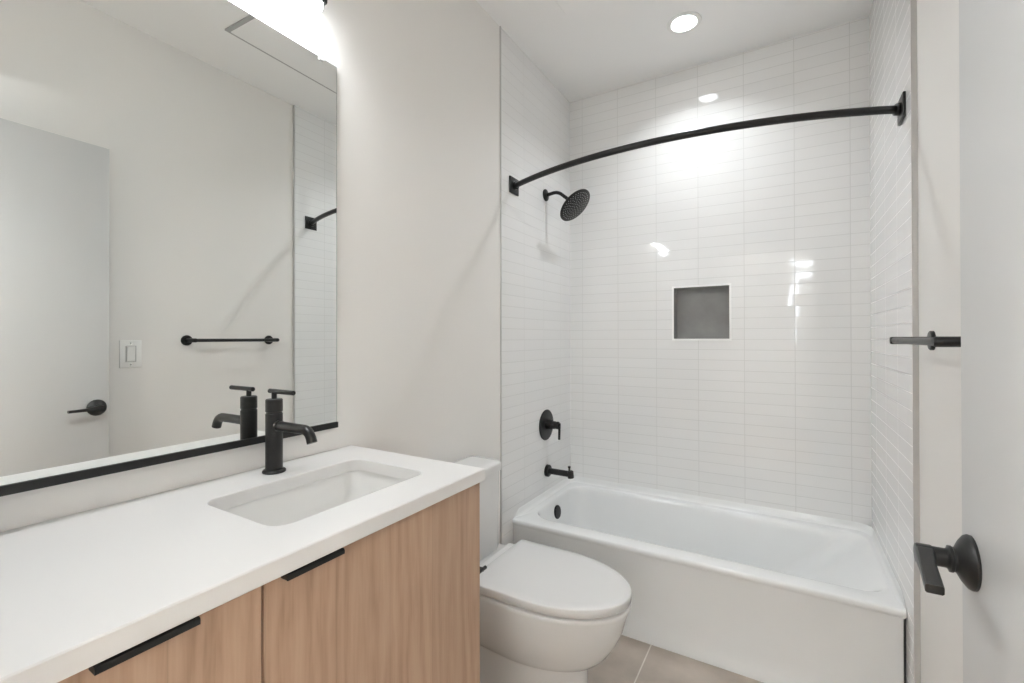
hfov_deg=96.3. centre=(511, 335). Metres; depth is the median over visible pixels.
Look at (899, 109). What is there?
shower curtain rod
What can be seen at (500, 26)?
trim
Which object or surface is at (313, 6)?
vanity light
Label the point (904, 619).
trim
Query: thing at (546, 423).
shower valve
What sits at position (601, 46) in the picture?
ceiling
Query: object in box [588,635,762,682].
floor
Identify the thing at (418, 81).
wall
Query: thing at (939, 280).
wall
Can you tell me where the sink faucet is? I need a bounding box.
[262,389,316,474]
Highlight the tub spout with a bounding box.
[544,464,573,478]
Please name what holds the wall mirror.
attached to the wall at (418, 81)
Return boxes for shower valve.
[539,409,560,439]
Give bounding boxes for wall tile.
[501,28,570,544]
[869,0,913,682]
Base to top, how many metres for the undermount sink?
0.148 m
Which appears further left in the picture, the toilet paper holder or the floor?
the toilet paper holder
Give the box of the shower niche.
[672,283,730,340]
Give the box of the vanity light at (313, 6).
[293,0,326,13]
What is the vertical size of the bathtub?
0.419 m
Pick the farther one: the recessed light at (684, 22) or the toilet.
the recessed light at (684, 22)
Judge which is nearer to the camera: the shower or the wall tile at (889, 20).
the wall tile at (889, 20)
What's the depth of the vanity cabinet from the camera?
0.84 m
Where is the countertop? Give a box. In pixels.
[0,445,484,682]
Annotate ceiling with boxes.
[476,0,872,101]
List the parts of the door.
lever, handle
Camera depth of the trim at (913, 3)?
1.39 m
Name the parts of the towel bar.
post, post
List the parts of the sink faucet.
stem, handle, spout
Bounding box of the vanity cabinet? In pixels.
[58,483,479,682]
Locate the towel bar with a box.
[889,331,960,349]
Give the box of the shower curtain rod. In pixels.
[509,91,905,195]
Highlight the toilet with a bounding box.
[452,456,631,682]
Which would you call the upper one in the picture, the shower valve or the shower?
the shower
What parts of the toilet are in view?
tank lid, tank, bowl, seat lid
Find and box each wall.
[0,0,499,543]
[570,16,871,526]
[917,0,962,682]
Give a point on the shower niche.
(699, 312)
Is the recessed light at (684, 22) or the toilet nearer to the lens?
the toilet
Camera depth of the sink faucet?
1.11 m
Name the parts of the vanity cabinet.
edge pull, drawer, edge pull, cabinet door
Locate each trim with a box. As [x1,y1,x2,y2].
[500,26,501,543]
[904,619,905,682]
[910,0,920,682]
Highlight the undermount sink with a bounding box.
[223,471,405,525]
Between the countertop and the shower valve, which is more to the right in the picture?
the shower valve
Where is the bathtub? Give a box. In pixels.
[512,476,906,682]
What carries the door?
in the wall
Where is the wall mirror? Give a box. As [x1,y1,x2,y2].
[0,0,337,496]
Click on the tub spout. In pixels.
(548, 470)
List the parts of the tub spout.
spout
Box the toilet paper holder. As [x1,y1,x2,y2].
[480,565,486,572]
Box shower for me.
[543,189,589,220]
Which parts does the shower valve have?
round plate, lever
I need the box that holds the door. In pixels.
[913,0,1023,682]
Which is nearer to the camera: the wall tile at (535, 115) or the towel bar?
the towel bar
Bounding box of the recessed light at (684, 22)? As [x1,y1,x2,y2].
[667,11,701,33]
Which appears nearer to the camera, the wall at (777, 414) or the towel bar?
the towel bar
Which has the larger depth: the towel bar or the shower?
the shower

